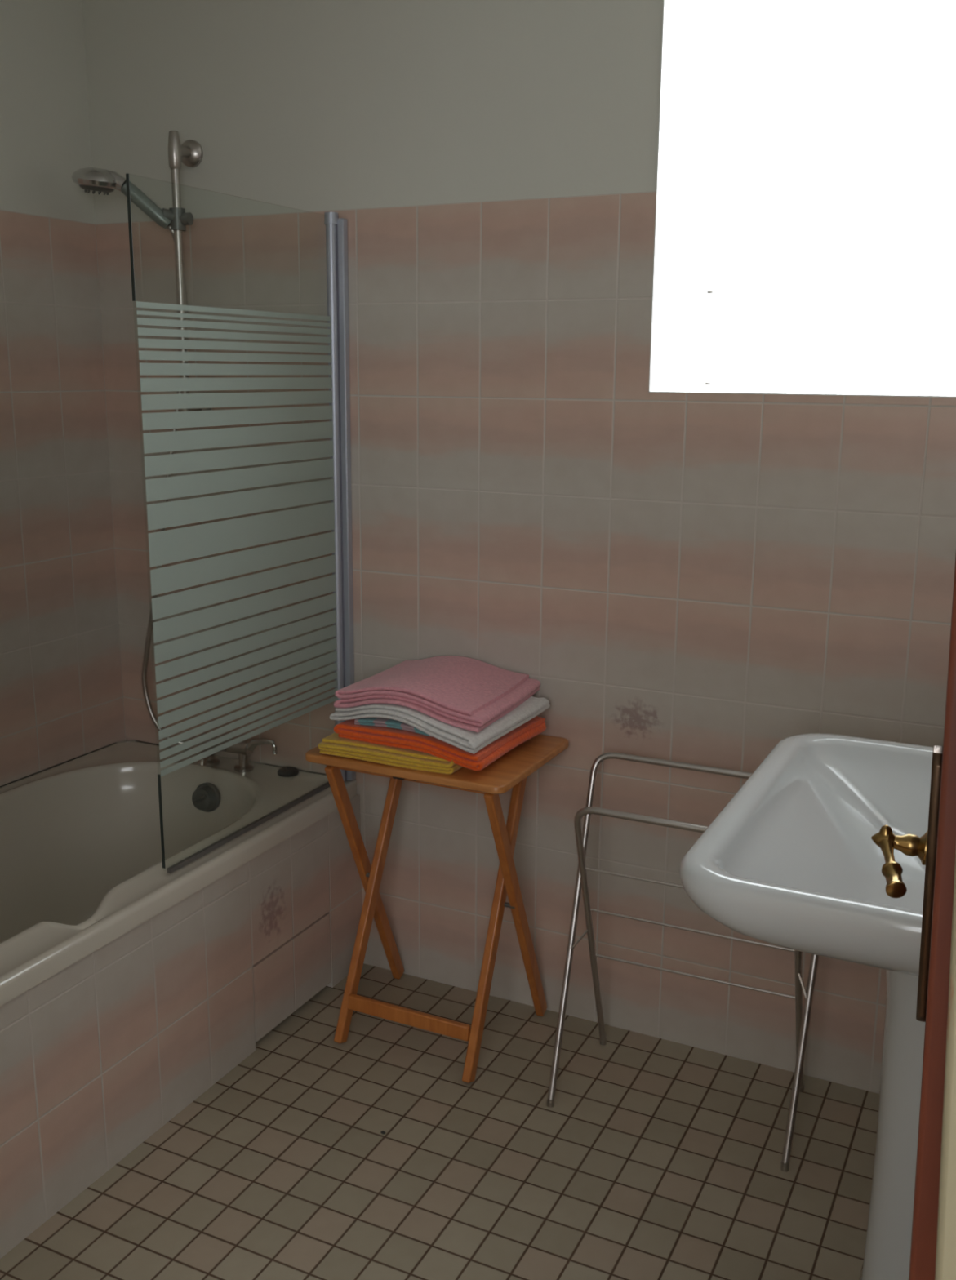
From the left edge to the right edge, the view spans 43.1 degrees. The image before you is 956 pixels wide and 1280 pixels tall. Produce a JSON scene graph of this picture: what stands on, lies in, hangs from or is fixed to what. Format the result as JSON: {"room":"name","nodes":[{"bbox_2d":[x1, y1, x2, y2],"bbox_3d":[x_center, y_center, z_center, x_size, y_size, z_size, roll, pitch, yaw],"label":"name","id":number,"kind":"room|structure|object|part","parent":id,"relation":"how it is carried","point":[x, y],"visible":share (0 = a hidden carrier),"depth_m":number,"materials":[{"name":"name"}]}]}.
{"room":"bathroom","nodes":[
{"label":"bathroom","id":0,"kind":"room"},
{"bbox_2d":[0,0,125,786],"bbox_3d":[-1.383,-0.319,2.232,0.100,2.500,2.270,7,14,25],"label":"wall","id":1,"kind":"structure","parent":0,"point":[61,690],"depth_m":2.84,"materials":[{"name":"tile"}]},
{"bbox_2d":[0,794,361,1258],"bbox_3d":[-0.667,0.748,2.205,0.020,0.440,1.700,7,14,25],"label":"bathtub surround","id":2,"kind":"structure","parent":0,"point":[97,1056],"depth_m":2.27,"materials":[{"name":"tile"}]},
{"bbox_2d":[253,912,331,1041],"bbox_3d":[-0.420,0.752,2.723,0.018,0.176,0.296,7,14,25],"label":"access panel","id":3,"kind":"object","parent":2,"relation":"attached to","point":[296,971],"visible":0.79,"depth_m":2.71,"materials":[{"name":"tile"}]},
{"bbox_2d":[0,963,879,1279],"bbox_3d":[-0.330,1.081,1.966,2.505,0.100,2.190,7,14,25],"label":"floor","id":4,"kind":"structure","parent":0,"point":[653,1157],"depth_m":2.22,"materials":[{"name":"tile"}]},
{"bbox_2d":[0,740,356,1006],"bbox_3d":[-0.982,0.650,2.337,0.727,0.388,1.704,7,14,25],"label":"bathtub","id":5,"kind":"object","parent":4,"relation":"on","point":[81,861],"visible":0.79,"depth_m":2.87,"materials":[{"name":"ceramic"}]},
{"bbox_3d":[-0.666,0.387,2.938,0.072,0.072,0.046,7,14,25],"label":"overflow knob","id":6,"kind":"part","parent":5,"relation":"part of","materials":[{"name":"silver metal"}]},
{"bbox_2d":[197,733,277,772],"bbox_3d":[-0.605,0.280,2.931,0.229,0.089,0.129,7,14,25],"label":"mixer tap","id":7,"kind":"object","parent":5,"relation":"on","point":[244,748],"visible":0.83,"depth_m":2.95,"materials":[{"name":"metal"}]},
{"bbox_2d":[141,224,198,745],"bbox_3d":[-0.749,-0.338,2.869,0.152,1.232,0.054,0,13,-2],"label":"shower hose","id":8,"kind":"object","parent":7,"relation":"attached to","point":[148,642],"visible":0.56,"depth_m":2.96,"materials":[{"name":"metal"}]},
{"bbox_3d":[-0.642,0.274,2.935,0.026,0.046,0.106,7,14,25],"label":"spout","id":9,"kind":"part","parent":7,"relation":"part of","materials":[{"name":"metal"}]},
{"bbox_3d":[-0.524,0.255,2.931,0.088,0.038,0.024,7,14,25],"label":"lever","id":10,"kind":"part","parent":7,"relation":"part of","materials":[{"name":"silver metal"}]},
{"bbox_2d":[125,173,355,873],"bbox_3d":[-0.450,-0.234,2.476,0.043,1.286,0.654,7,14,25],"label":"screen","id":11,"kind":"object","parent":5,"relation":"on","point":[174,545],"visible":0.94,"depth_m":2.45,"materials":[{"name":"clear glass"}]},
{"bbox_2d":[277,766,298,777],"bbox_3d":[-0.462,0.317,2.938,0.052,0.017,0.052,7,14,25],"label":"plug","id":12,"kind":"object","parent":5,"relation":"on","point":[286,771],"visible":1,"depth_m":2.92,"materials":[{"name":"black rubber"}]},
{"bbox_2d":[305,733,568,1083],"bbox_3d":[-0.084,0.546,2.627,0.458,0.661,0.356,7,14,25],"label":"folding table","id":13,"kind":"object","parent":4,"relation":"on","point":[512,769],"visible":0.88,"depth_m":2.54,"materials":[{"name":"brown wood"}]},
{"bbox_3d":[-0.248,0.535,2.720,0.020,0.637,0.330,6,14,22],"label":"leg","id":14,"kind":"part","parent":13,"relation":"part of","materials":[{"name":"brown wood"}]},
{"bbox_3d":[-0.231,0.546,2.676,0.021,0.637,0.289,8,15,30],"label":"leg","id":15,"kind":"part","parent":13,"relation":"part of","materials":[{"name":"brown wood"}]},
{"bbox_2d":[318,732,462,774],"bbox_3d":[-0.136,0.206,2.546,0.332,0.038,0.298,7,14,25],"label":"towel","id":16,"kind":"object","parent":13,"relation":"on","point":[331,744],"visible":0.23,"depth_m":2.42,"materials":[{"name":"yellow fabric"}]},
{"bbox_2d":[333,715,546,770],"bbox_3d":[-0.073,0.183,2.529,0.349,0.052,0.328,7,14,25],"label":"towel","id":17,"kind":"object","parent":16,"relation":"on","point":[382,735],"visible":0.3,"depth_m":2.41,"materials":[{"name":"orange fabric"}]},
{"bbox_2d":[354,717,432,737],"bbox_3d":[-0.102,0.147,2.533,0.198,0.020,0.294,7,14,25],"label":"towel","id":18,"kind":"object","parent":17,"relation":"on","point":[377,722],"visible":0.2,"depth_m":2.42,"materials":[{"name":"blue fabric"}]},
{"bbox_2d":[329,696,550,754],"bbox_3d":[-0.075,0.140,2.526,0.347,0.062,0.324,7,14,29],"label":"towel","id":19,"kind":"object","parent":17,"relation":"on","point":[469,741],"visible":0.33,"depth_m":2.40,"materials":[{"name":"white fabric"}]},
{"bbox_2d":[333,655,540,732],"bbox_3d":[-0.078,0.100,2.546,0.342,0.068,0.330,7,14,25],"label":"towel","id":20,"kind":"object","parent":19,"relation":"on","point":[466,693],"visible":1,"depth_m":2.47,"materials":[{"name":"pink fabric"}]},
{"bbox_3d":[-0.136,0.275,2.450,0.345,0.022,0.016,7,14,25],"label":"rail","id":21,"kind":"part","parent":13,"relation":"part of","materials":[{"name":"brown wood"}]},
{"bbox_3d":[0.040,0.578,2.542,0.019,0.637,0.295,6,14,25],"label":"leg","id":22,"kind":"part","parent":13,"relation":"part of","materials":[{"name":"brown wood"}]},
{"bbox_3d":[0.085,0.572,2.564,0.019,0.636,0.321,6,14,25],"label":"leg","id":23,"kind":"part","parent":13,"relation":"part of","materials":[{"name":"brown wood"}]},
{"bbox_2d":[546,751,818,1171],"bbox_3d":[0.410,0.602,2.374,0.504,0.666,0.296,7,14,25],"label":"towel rack","id":24,"kind":"object","parent":4,"relation":"on","point":[802,1020],"visible":0.76,"depth_m":2.38,"materials":[{"name":"silver metal"}]},
{"bbox_3d":[0.416,0.612,2.376,0.444,0.637,0.289,7,14,25],"label":"frame","id":25,"kind":"part","parent":24,"relation":"part of","materials":[{"name":"silver metal"}]},
{"bbox_2d":[679,733,933,1279],"bbox_3d":[0.623,0.650,1.799,0.534,0.826,0.719,7,14,25],"label":"basin","id":26,"kind":"object","parent":4,"relation":"on","point":[792,860],"visible":0.83,"depth_m":1.75,"materials":[{"name":"white ceramic"}]},
{"bbox_3d":[0.626,0.316,1.724,0.534,0.142,0.719,7,14,25],"label":"bowl","id":27,"kind":"part","parent":26,"relation":"part of","materials":[{"name":"white ceramic"}]},
{"bbox_2d":[82,0,955,1093],"bbox_3d":[0.133,-0.386,2.586,2.505,2.500,0.110,7,14,25],"label":"wall","id":28,"kind":"structure","parent":0,"point":[709,580],"depth_m":2.55,"materials":[{"name":"tile"}]},
{"bbox_2d":[162,130,212,411],"bbox_3d":[-0.671,-0.825,2.773,0.072,0.633,0.113,7,14,25],"label":"shower rail","id":29,"kind":"object","parent":28,"relation":"attached to","point":[190,153],"visible":0.66,"depth_m":2.72,"materials":[{"name":"metal"}]},
{"bbox_2d":[71,167,171,228],"bbox_3d":[-0.799,-0.991,2.714,0.210,0.130,0.107,-3,13,-17],"label":"shower","id":30,"kind":"object","parent":29,"relation":"attached to","point":[94,179],"visible":0.98,"depth_m":2.67,"materials":[{"name":"grey plastic"}]},
{"bbox_3d":[-0.849,-1.007,2.696,0.079,0.027,0.080,7,14,25],"label":"spray plate","id":31,"kind":"part","parent":30,"relation":"part of","materials":[{"name":"black plastic"}]},
{"bbox_3d":[-0.741,-0.973,2.702,0.109,0.101,0.033,-2,13,-9],"label":"handle","id":32,"kind":"part","parent":30,"relation":"part of","materials":[{"name":"grey plastic"}]},
{"bbox_3d":[-0.679,-0.810,2.757,0.019,0.560,0.019,7,14,25],"label":"rail","id":33,"kind":"part","parent":29,"relation":"part of","materials":[{"name":"metal"}]},
{"bbox_2d":[648,0,955,397],"bbox_3d":[0.750,-0.836,2.200,0.958,0.886,0.150,7,14,25],"label":"window","id":34,"kind":"structure","parent":28,"relation":"in","point":[675,12],"depth_m":2.37,"materials":[{"name":"white paint"}]},
{"bbox_3d":[0.077,0.104,0.390,4.185,2.500,0.080,7,14,25],"label":"wall","id":35,"kind":"structure","parent":0,"visible":0},
{"bbox_2d":[871,551,955,1279],"bbox_3d":[0.286,0.253,0.796,0.092,2.022,0.737,4,13,21],"label":"door","id":36,"kind":"structure","parent":35,"relation":"in","point":[935,849],"depth_m":0.42,"materials":[{"name":"red wood"}]},
{"bbox_3d":[0.359,0.188,1.038,0.050,0.040,0.083,7,14,25],"label":"handle","id":37,"kind":"part","parent":36,"relation":"part of","materials":[{"name":"gold metal"}]},
{"bbox_3d":[0.394,0.214,1.056,0.015,0.248,0.040,5,14,21],"label":"lock plate","id":38,"kind":"part","parent":36,"relation":"part of","materials":[{"name":"brown metal"}]},
{"bbox_2d":[934,848,955,1279],"bbox_3d":[-0.177,0.268,0.545,0.940,2.110,0.105,7,14,25],"label":"trim","id":39,"kind":"structure","parent":35,"relation":"attached to","point":[945,1255],"depth_m":0.31,"materials":[{"name":"beige paint"}]}
]}

